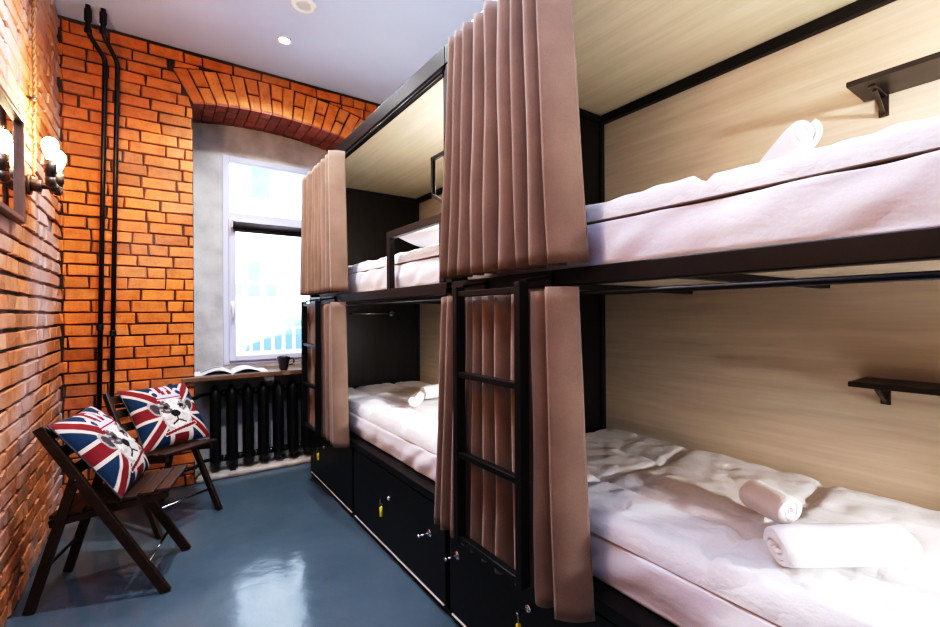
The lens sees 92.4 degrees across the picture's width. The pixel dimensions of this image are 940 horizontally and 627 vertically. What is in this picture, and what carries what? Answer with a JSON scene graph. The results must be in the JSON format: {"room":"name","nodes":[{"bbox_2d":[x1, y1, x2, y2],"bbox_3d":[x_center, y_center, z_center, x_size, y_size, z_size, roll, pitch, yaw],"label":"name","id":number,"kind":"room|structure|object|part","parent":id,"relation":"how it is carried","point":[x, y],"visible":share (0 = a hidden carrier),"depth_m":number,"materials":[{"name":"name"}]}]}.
{"room":"dormitory","nodes":[
{"label":"dormitory","id":0,"kind":"room"},
{"bbox_2d":[0,0,62,626],"bbox_3d":[-1.137,-0.353,0.470,0.303,3.280,6.533,0,0,-35],"label":"wall","id":1,"kind":"structure","parent":0,"point":[31,479],"depth_m":2.23,"materials":[{"name":"brick"}]},
{"bbox_2d":[0,84,25,223],"bbox_3d":[-1.797,-0.639,1.710,0.030,0.470,0.755,0,0,-35],"label":"wall mirror","id":2,"kind":"object","parent":1,"relation":"attached to","point":[12,123],"visible":1,"depth_m":1.90,"materials":[{"name":"mirror"}]},
{"bbox_3d":[-1.804,-0.639,1.705,0.012,0.430,0.715,0,0,-35],"label":"glass","id":3,"kind":"part","parent":2,"relation":"part of","materials":[{"name":"mirror"}]},
{"bbox_2d":[26,0,65,195],"bbox_3d":[-2.118,-1.283,2.248,0.128,1.402,0.276,0,0,-35],"label":"wall sconce","id":4,"kind":"object","parent":1,"relation":"attached to","point":[55,160],"visible":1,"depth_m":2.23,"materials":[{"name":"brown"}]},
{"bbox_3d":[-2.179,-1.329,2.256,0.018,1.309,0.087,0,0,-35],"label":"cord","id":5,"kind":"part","parent":4,"relation":"part of","materials":[{"name":"wicker"}]},
{"bbox_3d":[-2.107,-0.632,2.252,0.047,0.025,0.026,0,0,-35],"label":"arm","id":6,"kind":"part","parent":4,"relation":"part of"},
{"bbox_2d":[41,137,58,177],"bbox_3d":[-2.028,-0.752,2.179,0.065,0.199,0.064,0,0,-35],"label":"bulb","id":7,"kind":"object","parent":4,"relation":"attached to","point":[50,147],"depth_m":2.16,"materials":[{"name":"white glass"}]},
{"bbox_2d":[54,151,65,186],"bbox_3d":[-2.149,-0.751,2.353,0.065,0.199,0.064,0,0,-35],"label":"bulb","id":8,"kind":"object","parent":4,"relation":"attached to","point":[60,157],"depth_m":2.34,"materials":[{"name":"white glass"}]},
{"bbox_2d":[57,15,380,493],"bbox_3d":[-1.878,-0.348,3.942,3.049,3.280,0.626,0,0,-35],"label":"wall","id":9,"kind":"structure","parent":0,"point":[180,110],"depth_m":3.31,"materials":[{"name":"brick"}]},
{"bbox_2d":[84,4,107,410],"bbox_3d":[-2.489,-0.345,2.986,0.078,3.282,0.209,0,0,-12],"label":"pipe","id":10,"kind":"object","parent":9,"relation":"attached to","point":[87,10],"visible":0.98,"depth_m":3.06,"materials":[{"name":"black metal"}]},
{"bbox_2d":[99,8,119,396],"bbox_3d":[-2.429,-0.346,3.023,0.080,3.283,0.210,0,0,-16],"label":"pipe","id":11,"kind":"object","parent":9,"relation":"attached to","point":[102,14],"visible":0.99,"depth_m":3.10,"materials":[{"name":"black metal"}]},
{"bbox_2d":[181,364,300,382],"bbox_3d":[-1.675,0.497,3.939,1.440,0.037,0.454,0,0,-35],"label":"window sill","id":12,"kind":"structure","parent":9,"relation":"attached to","point":[296,368],"depth_m":3.62,"materials":[{"name":"brown wood"}]},
{"bbox_2d":[194,365,268,376],"bbox_3d":[-1.952,0.463,3.695,0.531,0.038,0.304,0,0,-32],"label":"magazine","id":13,"kind":"object","parent":12,"relation":"on","point":[241,369],"visible":0.99,"depth_m":3.65,"materials":[{"name":"paper"}]},
{"bbox_2d":[277,356,294,369],"bbox_3d":[-1.573,0.420,3.828,0.125,0.113,0.105,0,0,15],"label":"mug","id":14,"kind":"object","parent":12,"relation":"on","point":[283,361],"visible":1,"depth_m":3.80,"materials":[{"name":"black ceramic"}]},
{"bbox_2d":[195,450,310,483],"bbox_3d":[-1.590,1.272,3.907,1.364,0.035,0.260,0,0,-35],"label":"trim","id":15,"kind":"structure","parent":9,"relation":"attached to","point":[242,468],"depth_m":3.73,"materials":[{"name":"concrete"}]},
{"bbox_2d":[115,379,310,471],"bbox_3d":[-1.903,0.916,3.622,1.711,0.680,0.236,0,0,-41],"label":"radiator","id":16,"kind":"object","parent":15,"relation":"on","point":[277,390],"visible":0.7,"depth_m":3.72,"materials":[{"name":"black metal"}]},
{"bbox_2d":[222,155,310,364],"bbox_3d":[-1.703,-0.465,4.192,1.048,1.820,0.155,0,0,-35],"label":"window","id":17,"kind":"structure","parent":9,"relation":"in","point":[230,357],"depth_m":3.92,"materials":[{"name":"white plastic"}]},
{"bbox_3d":[-2.046,-0.028,3.891,0.026,0.160,0.055,0,0,-35],"label":"handle","id":18,"kind":"part","parent":17,"relation":"part of","materials":[{"name":"white paint"}]},
{"bbox_3d":[-1.710,-0.207,4.204,0.962,1.239,0.075,0,0,-35],"label":"sash","id":19,"kind":"part","parent":17,"relation":"part of","materials":[{"name":"white plastic"}]},
{"bbox_2d":[231,220,300,236],"bbox_3d":[-1.675,-0.760,4.147,0.924,0.090,0.061,0,0,-35],"label":"roller blind","id":20,"kind":"object","parent":17,"relation":"attached to","point":[245,227],"visible":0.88,"depth_m":4.03,"materials":[{"name":"fabric"}]},
{"bbox_3d":[-1.683,-0.742,4.168,0.902,0.055,0.013,0,0,-35],"label":"rail","id":21,"kind":"part","parent":20,"relation":"part of","materials":[{"name":"metal"}]},
{"bbox_2d":[4,462,459,626],"bbox_3d":[0.006,1.330,1.338,3.155,0.100,7.000,0,0,-35],"label":"floor","id":22,"kind":"structure","parent":0,"point":[281,550],"depth_m":2.23,"materials":[{"name":"paint"}]},
{"bbox_2d":[22,408,190,615],"bbox_3d":[-1.718,0.890,2.186,0.548,0.818,0.422,0,0,-20],"label":"folding chair","id":23,"kind":"object","parent":22,"relation":"on","point":[96,499],"visible":0.83,"depth_m":2.03,"materials":[{"name":"brown wood"}]},
{"bbox_3d":[-1.819,1.004,1.965,0.203,0.584,0.022,0,0,-20],"label":"leg","id":24,"kind":"part","parent":23,"relation":"part of","materials":[{"name":"brown wood"}]},
{"bbox_3d":[-1.938,1.004,2.288,0.203,0.584,0.022,0,0,-20],"label":"leg","id":25,"kind":"part","parent":23,"relation":"part of","materials":[{"name":"brown wood"}]},
{"bbox_2d":[47,405,150,498],"bbox_3d":[-1.759,0.653,2.181,0.273,0.365,0.445,0,0,-21],"label":"cushion","id":26,"kind":"object","parent":23,"relation":"on","point":[105,446],"visible":1,"depth_m":2.07,"materials":[{"name":"fabric"}]},
{"bbox_3d":[-1.625,0.890,2.009,0.498,0.818,0.022,0,0,-20],"label":"rail","id":27,"kind":"part","parent":23,"relation":"part of","materials":[{"name":"brown wood"}]},
{"bbox_3d":[-1.638,0.889,2.058,0.449,0.101,0.022,0,0,-20],"label":"seat frame","id":28,"kind":"part","parent":23,"relation":"part of","materials":[{"name":"brown wood"}]},
{"bbox_3d":[-1.763,0.891,2.380,0.498,0.818,0.022,0,0,-20],"label":"rail","id":29,"kind":"part","parent":23,"relation":"part of","materials":[{"name":"brown wood"}]},
{"bbox_2d":[102,383,222,538],"bbox_3d":[-1.954,0.892,2.862,0.548,0.818,0.422,0,0,20],"label":"folding chair","id":30,"kind":"object","parent":22,"relation":"on","point":[165,455],"visible":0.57,"depth_m":2.77,"materials":[{"name":"brown wood"}]},
{"bbox_3d":[-1.998,0.892,2.668,0.498,0.818,0.022,0,0,20],"label":"rail","id":31,"kind":"part","parent":30,"relation":"part of","materials":[{"name":"brown wood"}]},
{"bbox_3d":[-1.977,0.891,2.713,0.449,0.101,0.022,0,0,20],"label":"seat frame","id":32,"kind":"part","parent":30,"relation":"part of","materials":[{"name":"brown wood"}]},
{"bbox_2d":[117,382,210,453],"bbox_3d":[-1.970,0.661,2.931,0.270,0.370,0.449,0,0,21],"label":"cushion","id":33,"kind":"object","parent":30,"relation":"on","point":[164,416],"visible":1,"depth_m":2.85,"materials":[{"name":"fabric"}]},
{"bbox_3d":[-2.056,1.005,3.083,0.203,0.584,0.022,0,0,20],"label":"leg","id":34,"kind":"part","parent":30,"relation":"part of","materials":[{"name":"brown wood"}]},
{"bbox_3d":[-1.863,0.891,3.040,0.498,0.818,0.022,0,0,20],"label":"rail","id":35,"kind":"part","parent":30,"relation":"part of","materials":[{"name":"brown wood"}]},
{"bbox_3d":[-1.875,0.891,2.991,0.449,0.101,0.022,0,0,20],"label":"seat frame","id":36,"kind":"part","parent":30,"relation":"part of","materials":[{"name":"brown wood"}]},
{"bbox_2d":[309,46,450,616],"bbox_3d":[-0.340,0.080,3.051,1.047,2.405,2.175,0,0,-35],"label":"bunk bed","id":37,"kind":"object","parent":22,"relation":"on","point":[393,334],"visible":0.39,"depth_m":2.88,"materials":[{"name":"black metal"}]},
{"bbox_2d":[301,296,335,435],"bbox_3d":[-1.067,0.346,3.169,0.136,0.930,0.361,0,0,-35],"label":"ladder","id":38,"kind":"object","parent":37,"relation":"attached to","point":[317,304],"visible":1,"depth_m":3.04,"materials":[{"name":"black metal"}]},
{"bbox_3d":[-1.204,0.364,3.278,0.036,0.897,0.026,0,0,-35],"label":"rail","id":39,"kind":"part","parent":38,"relation":"part of","materials":[{"name":"black metal"}]},
{"bbox_3d":[-1.013,0.363,3.003,0.036,0.897,0.026,0,0,-35],"label":"rail","id":40,"kind":"part","parent":38,"relation":"part of","materials":[{"name":"black metal"}]},
{"bbox_2d":[316,447,322,459],"bbox_3d":[-1.091,1.009,3.253,0.024,0.095,0.052,0,0,37],"label":"key","id":41,"kind":"object","parent":37,"relation":"in","point":[318,448],"visible":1,"depth_m":3.25,"materials":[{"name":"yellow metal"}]},
{"bbox_2d":[300,150,348,295],"bbox_3d":[-1.041,-0.579,3.113,0.111,0.881,0.845,0,0,-35],"label":"curtain","id":42,"kind":"object","parent":37,"relation":"hanging from","point":[324,256],"visible":1,"depth_m":2.93,"materials":[{"name":"fabric"}]},
{"bbox_2d":[307,302,349,447],"bbox_3d":[-1.038,0.380,3.131,0.091,0.903,0.892,0,0,-35],"label":"curtain","id":43,"kind":"object","parent":37,"relation":"hanging from","point":[334,365],"visible":0.73,"depth_m":2.83,"materials":[{"name":"fabric"}]},
{"bbox_3d":[-0.992,1.042,3.203,0.020,0.399,0.928,0,0,-35],"label":"drawer","id":44,"kind":"part","parent":37,"relation":"part of","materials":[{"name":"black wood"}]},
{"bbox_3d":[-0.866,-0.578,3.856,0.901,0.923,0.018,0,0,-35],"label":"panel","id":45,"kind":"part","parent":37,"relation":"part of","materials":[{"name":"black wood"}]},
{"bbox_3d":[-0.861,0.349,3.856,0.901,0.892,0.018,0,0,-35],"label":"panel","id":46,"kind":"part","parent":37,"relation":"part of","materials":[{"name":"black wood"}]},
{"bbox_3d":[-0.818,0.002,3.822,0.380,0.011,0.012,0,0,-35],"label":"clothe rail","id":47,"kind":"part","parent":37,"relation":"part of","materials":[{"name":"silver metal"}]},
{"bbox_2d":[319,257,438,296],"bbox_3d":[-0.279,-0.200,3.025,0.903,0.134,1.955,0,0,-35],"label":"mattress","id":48,"kind":"object","parent":37,"relation":"on","point":[422,272],"visible":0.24,"depth_m":2.39,"materials":[{"name":"fabric"}]},
{"bbox_2d":[348,243,438,274],"bbox_3d":[-0.275,-0.305,3.025,0.876,0.072,1.930,0,0,-35],"label":"duvet","id":49,"kind":"object","parent":48,"relation":"on","point":[432,251],"visible":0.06,"depth_m":2.41,"materials":[{"name":"fabric"}]},
{"bbox_2d":[399,225,438,247],"bbox_3d":[-0.046,-0.432,2.551,0.440,0.175,0.600,0,0,44],"label":"pillow","id":50,"kind":"object","parent":49,"relation":"on","point":[429,236],"visible":0.09,"depth_m":2.38,"materials":[{"name":"white fabric"}]},
{"bbox_2d":[379,498,386,516],"bbox_3d":[-0.457,1.005,2.340,0.024,0.095,0.052,0,0,37],"label":"key","id":51,"kind":"object","parent":37,"relation":"in","point":[382,500],"visible":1,"depth_m":2.33,"materials":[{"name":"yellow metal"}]},
{"bbox_2d":[349,411,436,480],"bbox_3d":[-0.274,0.724,3.024,0.906,0.134,1.956,0,0,-35],"label":"mattress","id":52,"kind":"object","parent":37,"relation":"on","point":[423,461],"visible":0.07,"depth_m":2.44,"materials":[{"name":"fabric"}]},
{"bbox_2d":[348,381,437,454],"bbox_3d":[-0.270,0.620,3.025,0.876,0.074,1.930,0,0,-35],"label":"duvet","id":53,"kind":"object","parent":52,"relation":"on","point":[385,405],"visible":0.38,"depth_m":2.82,"materials":[{"name":"fabric"}]},
{"bbox_2d":[408,391,423,406],"bbox_3d":[-0.341,0.542,2.871,0.078,0.075,0.183,0,0,5],"label":"towel","id":54,"kind":"object","parent":53,"relation":"on","point":[416,398],"visible":1,"depth_m":2.79,"materials":[{"name":"white fabric"}]},
{"bbox_2d":[419,384,438,398],"bbox_3d":[-0.222,0.532,3.107,0.086,0.089,0.272,0,0,44],"label":"towel","id":55,"kind":"object","parent":53,"relation":"on","point":[430,391],"visible":0.46,"depth_m":3.02,"materials":[{"name":"white fabric"}]},
{"bbox_3d":[-0.675,-0.052,2.744,0.015,0.015,1.997,0,0,-35],"label":"curtain rod","id":56,"kind":"part","parent":37,"relation":"part of","materials":[{"name":"black metal"}]},
{"bbox_3d":[-0.689,-1.023,2.739,0.015,0.015,1.997,0,0,-35],"label":"curtain rod","id":57,"kind":"part","parent":37,"relation":"part of","materials":[{"name":"black metal"}]},
{"bbox_3d":[-0.269,-1.054,3.039,0.933,0.018,2.066,0,0,-35],"label":"canopy panel","id":58,"kind":"part","parent":37,"relation":"part of","materials":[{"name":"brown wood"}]},
{"bbox_3d":[-0.404,1.038,2.357,0.020,0.399,1.078,0,0,-35],"label":"drawer","id":59,"kind":"part","parent":37,"relation":"part of","materials":[{"name":"black wood"}]},
{"bbox_3d":[-0.265,-0.280,2.161,0.034,0.300,0.580,0,0,-35],"label":"guard rail","id":60,"kind":"part","parent":37,"relation":"part of","materials":[{"name":"black metal"}]},
{"bbox_3d":[-0.475,-0.125,4.125,0.040,1.835,0.040,0,0,-35],"label":"post","id":61,"kind":"part","parent":37,"relation":"part of","materials":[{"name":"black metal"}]},
{"bbox_3d":[-0.205,0.981,2.000,0.060,0.034,0.034,0,0,-35],"label":"bolt handle","id":62,"kind":"part","parent":37,"relation":"part of","materials":[{"name":"silver metal"}]},
{"bbox_3d":[0.113,-0.584,3.296,0.016,0.923,1.992,0,0,-35],"label":"panel","id":63,"kind":"part","parent":37,"relation":"part of","materials":[{"name":"brown wood"}]},
{"bbox_3d":[0.119,0.343,3.296,0.016,0.892,1.992,0,0,-35],"label":"panel","id":64,"kind":"part","parent":37,"relation":"part of","materials":[{"name":"brown wood"}]},
{"bbox_3d":[-0.090,-0.127,1.919,0.027,1.835,0.030,0,0,-35],"label":"post","id":65,"kind":"part","parent":37,"relation":"part of","materials":[{"name":"black metal"}]},
{"bbox_2d":[431,0,939,626],"bbox_3d":[0.841,0.072,1.351,1.047,2.405,2.175,0,0,-35],"label":"bunk bed","id":66,"kind":"object","parent":22,"relation":"on","point":[749,355],"visible":0.52,"depth_m":1.67,"materials":[{"name":"black metal"}]},
{"bbox_3d":[-0.126,-0.562,1.920,0.018,0.241,0.140,0,0,-35],"label":"grab handle","id":67,"kind":"part","parent":66,"relation":"part of","materials":[{"name":"black metal"}]},
{"bbox_3d":[-0.075,0.981,1.813,0.060,0.034,0.034,0,0,-35],"label":"bolt handle","id":68,"kind":"part","parent":66,"relation":"part of","materials":[{"name":"silver metal"}]},
{"bbox_3d":[-0.070,-0.127,1.886,0.040,1.835,0.040,0,0,-35],"label":"post","id":69,"kind":"part","parent":66,"relation":"part of","materials":[{"name":"black metal"}]},
{"bbox_2d":[452,272,551,590],"bbox_3d":[0.099,0.339,1.491,0.136,0.930,0.361,0,0,-35],"label":"ladder","id":70,"kind":"object","parent":66,"relation":"attached to","point":[520,478],"visible":1,"depth_m":1.37,"materials":[{"name":"black metal"}]},
{"bbox_3d":[-0.038,0.357,1.600,0.036,0.897,0.026,0,0,-35],"label":"rail","id":71,"kind":"part","parent":70,"relation":"part of","materials":[{"name":"black metal"}]},
{"bbox_3d":[0.153,0.356,1.325,0.036,0.897,0.026,0,0,-35],"label":"rail","id":72,"kind":"part","parent":70,"relation":"part of","materials":[{"name":"black metal"}]},
{"bbox_2d":[434,286,594,622],"bbox_3d":[0.079,0.383,1.525,0.092,0.914,0.784,0,0,-35],"label":"curtain","id":73,"kind":"object","parent":66,"relation":"hanging from","point":[561,573],"visible":0.8,"depth_m":1.31,"materials":[{"name":"fabric"}]},
{"bbox_2d":[439,0,589,278],"bbox_3d":[0.089,-0.589,1.489,0.109,0.900,0.682,0,0,-35],"label":"curtain","id":74,"kind":"object","parent":66,"relation":"hanging from","point":[513,197],"visible":1,"depth_m":1.37,"materials":[{"name":"fabric"}]},
{"bbox_2d":[516,608,525,626],"bbox_3d":[0.159,1.002,1.454,0.024,0.095,0.052,0,0,37],"label":"key","id":75,"kind":"object","parent":66,"relation":"in","point":[519,613],"visible":1,"depth_m":1.45,"materials":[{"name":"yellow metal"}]},
{"bbox_3d":[0.166,0.966,1.457,0.042,0.024,0.002,0,0,-35],"label":"blade","id":76,"kind":"part","parent":75,"relation":"part of","materials":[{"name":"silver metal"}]},
{"bbox_3d":[0.315,-0.585,2.157,0.901,0.923,0.018,0,0,-35],"label":"panel","id":77,"kind":"part","parent":66,"relation":"part of","materials":[{"name":"brown fabric"}]},
{"bbox_3d":[0.191,1.034,1.501,0.020,0.399,0.933,0,0,-35],"label":"drawer","id":78,"kind":"part","parent":66,"relation":"part of","materials":[{"name":"black wood"}]},
{"bbox_3d":[0.321,0.342,2.157,0.901,0.892,0.018,0,0,-35],"label":"panel","id":79,"kind":"part","parent":66,"relation":"part of","materials":[{"name":"black wood"}]},
{"bbox_3d":[0.707,-0.132,2.425,0.040,1.835,0.040,0,0,-35],"label":"post","id":80,"kind":"part","parent":66,"relation":"part of","materials":[{"name":"black metal"}]},
{"bbox_2d":[590,531,780,626],"bbox_3d":[0.906,0.718,1.324,0.908,0.132,1.955,0,0,-35],"label":"mattress","id":81,"kind":"object","parent":66,"relation":"on","point":[680,601],"visible":0.08,"depth_m":1.15,"materials":[{"name":"fabric"}]},
{"bbox_2d":[586,428,939,626],"bbox_3d":[0.912,0.613,1.325,0.876,0.074,1.930,0,0,-35],"label":"duvet","id":82,"kind":"object","parent":81,"relation":"on","point":[681,510],"visible":0.62,"depth_m":1.25,"materials":[{"name":"fabric"}]},
{"bbox_2d":[739,480,801,523],"bbox_3d":[0.856,0.539,1.288,0.085,0.088,0.157,0,0,-9],"label":"towel","id":83,"kind":"object","parent":82,"relation":"on","point":[780,507],"visible":0.99,"depth_m":1.25,"materials":[{"name":"white fabric"}]},
{"bbox_2d":[763,523,922,567],"bbox_3d":[0.854,0.533,1.043,0.317,0.086,0.105,0,0,-1],"label":"towel","id":84,"kind":"object","parent":82,"relation":"on","point":[804,545],"visible":1,"depth_m":1.00,"materials":[{"name":"white fabric"}]},
{"bbox_2d":[467,150,939,279],"bbox_3d":[0.902,-0.207,1.325,0.903,0.135,1.955,0,0,-35],"label":"mattress","id":85,"kind":"object","parent":66,"relation":"on","point":[904,194],"visible":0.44,"depth_m":0.92,"materials":[{"name":"fabric"}]},
{"bbox_2d":[585,116,939,224],"bbox_3d":[0.906,-0.314,1.325,0.876,0.074,1.930,0,0,-35],"label":"duvet","id":86,"kind":"object","parent":85,"relation":"on","point":[905,140],"visible":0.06,"depth_m":0.93,"materials":[{"name":"fabric"}]},
{"bbox_2d":[759,119,822,162],"bbox_3d":[0.782,-0.397,1.111,0.079,0.098,0.171,0,0,10],"label":"towel","id":87,"kind":"object","parent":86,"relation":"on","point":[800,136],"visible":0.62,"depth_m":1.04,"materials":[{"name":"white fabric"}]},
{"bbox_3d":[0.912,-1.062,1.339,0.933,0.018,2.066,0,0,-35],"label":"canopy panel","id":88,"kind":"part","parent":66,"relation":"part of","materials":[{"name":"brown wood"}]},
{"bbox_3d":[0.506,-0.059,1.044,0.015,0.015,1.997,0,0,-35],"label":"curtain rod","id":89,"kind":"part","parent":66,"relation":"part of","materials":[{"name":"black metal"}]},
{"bbox_3d":[1.294,-0.591,1.596,0.016,0.923,1.992,0,0,-35],"label":"panel","id":90,"kind":"part","parent":66,"relation":"part of","materials":[{"name":"brown wood"}]},
{"bbox_3d":[1.300,0.336,1.596,0.016,0.892,1.992,0,0,-35],"label":"panel","id":91,"kind":"part","parent":66,"relation":"part of","materials":[{"name":"brown wood"}]},
{"bbox_2d":[846,51,939,117],"bbox_3d":[1.502,-0.689,1.126,0.175,0.085,0.850,0,0,-35],"label":"wall shelf","id":92,"kind":"object","parent":66,"relation":"attached to","point":[878,86],"visible":1,"depth_m":1.38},
{"bbox_2d":[848,377,939,404],"bbox_3d":[1.508,0.255,1.126,0.175,0.085,0.850,0,0,-35],"label":"wall shelf","id":93,"kind":"object","parent":66,"relation":"attached to","point":[883,387],"visible":1,"depth_m":1.38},
{"bbox_2d":[54,0,485,104],"bbox_3d":[-0.014,-2.075,1.338,3.155,0.150,7.000,0,0,-35],"label":"ceiling","id":94,"kind":"structure","parent":0,"point":[367,50],"depth_m":3.18,"materials":[{"name":"paint"}]},
{"bbox_2d":[277,36,291,44],"bbox_3d":[-1.351,-1.986,3.283,0.104,0.009,0.104,0,0,-35],"label":"recessed light","id":95,"kind":"object","parent":94,"relation":"in","point":[284,40],"visible":1,"depth_m":3.28,"materials":[{"name":"white paint"}]},
{"bbox_2d":[291,0,315,12],"bbox_3d":[-1.071,-1.985,2.905,0.156,0.015,0.156,0,0,-35],"label":"ceiling vent","id":96,"kind":"object","parent":94,"relation":"in","point":[303,6],"visible":1,"depth_m":2.90,"materials":[{"name":"white paint"}]},
{"bbox_2d":[296,1,310,10],"bbox_3d":[-1.071,-1.984,2.905,0.088,0.007,0.079,0,0,-35],"label":"grille","id":97,"kind":"object","parent":96,"relation":"attached to","point":[300,5],"depth_m":2.91,"materials":[{"name":"white paint"}]},
{"label":"outside","id":98,"kind":"structure","parent":0,"visible":0},
{"bbox_3d":[-8.640,1.633,21.206,70.000,0.100,35.300,0,0,-35],"label":"ground","id":99,"kind":"structure","parent":98,"visible":0},
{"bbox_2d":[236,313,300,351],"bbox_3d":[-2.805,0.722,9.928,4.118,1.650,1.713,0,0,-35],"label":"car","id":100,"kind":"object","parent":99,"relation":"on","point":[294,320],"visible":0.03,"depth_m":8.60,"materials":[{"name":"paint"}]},
{"bbox_2d":[236,326,300,354],"bbox_3d":[-1.446,0.854,6.907,6.500,1.370,0.040,0,0,-35],"label":"railing","id":101,"kind":"object","parent":99,"relation":"on","point":[283,328],"visible":0.04,"depth_m":6.01,"materials":[{"name":"white metal"}]},
{"bbox_3d":[-1.450,0.184,6.907,6.500,0.030,0.040,0,0,-35],"label":"rail","id":102,"kind":"part","parent":101,"relation":"part of","materials":[{"name":"white metal"}]},
{"bbox_3d":[-1.448,0.509,6.907,6.500,0.040,0.040,0,0,-35],"label":"rail","id":103,"kind":"part","parent":101,"relation":"part of","materials":[{"name":"white metal"}]},
{"bbox_2d":[229,164,308,339],"bbox_3d":[-5.604,-3.311,16.795,38.000,9.750,6.045,0,0,-35],"label":"building","id":104,"kind":"structure","parent":99,"relation":"on","point":[267,266],"depth_m":12.96,"materials":[{"name":"white paint"}]},
{"bbox_3d":[-6.466,-0.680,12.512,0.230,0.300,0.014,0,0,-35],"label":"pane","id":105,"kind":"part","parent":104,"relation":"part of","materials":[{"name":"glass"}]},
{"bbox_3d":[-6.108,-0.658,12.760,0.300,0.350,0.014,0,0,-35],"label":"pane","id":106,"kind":"part","parent":104,"relation":"part of","materials":[{"name":"clear glass"}]},
{"bbox_3d":[-6.112,-1.208,12.760,0.300,0.550,0.014,0,0,-35],"label":"pane","id":107,"kind":"part","parent":104,"relation":"part of","materials":[{"name":"clear glass"}]},
{"bbox_3d":[-5.980,-3.784,12.863,0.500,1.000,0.014,0,0,-35],"label":"pane","id":108,"kind":"part","parent":104,"relation":"part of","materials":[{"name":"clear glass"}]},
{"bbox_3d":[-5.743,-0.660,13.014,0.270,0.350,0.014,0,0,-35],"label":"pane","id":109,"kind":"part","parent":104,"relation":"part of","materials":[{"name":"clear glass"}]}
]}

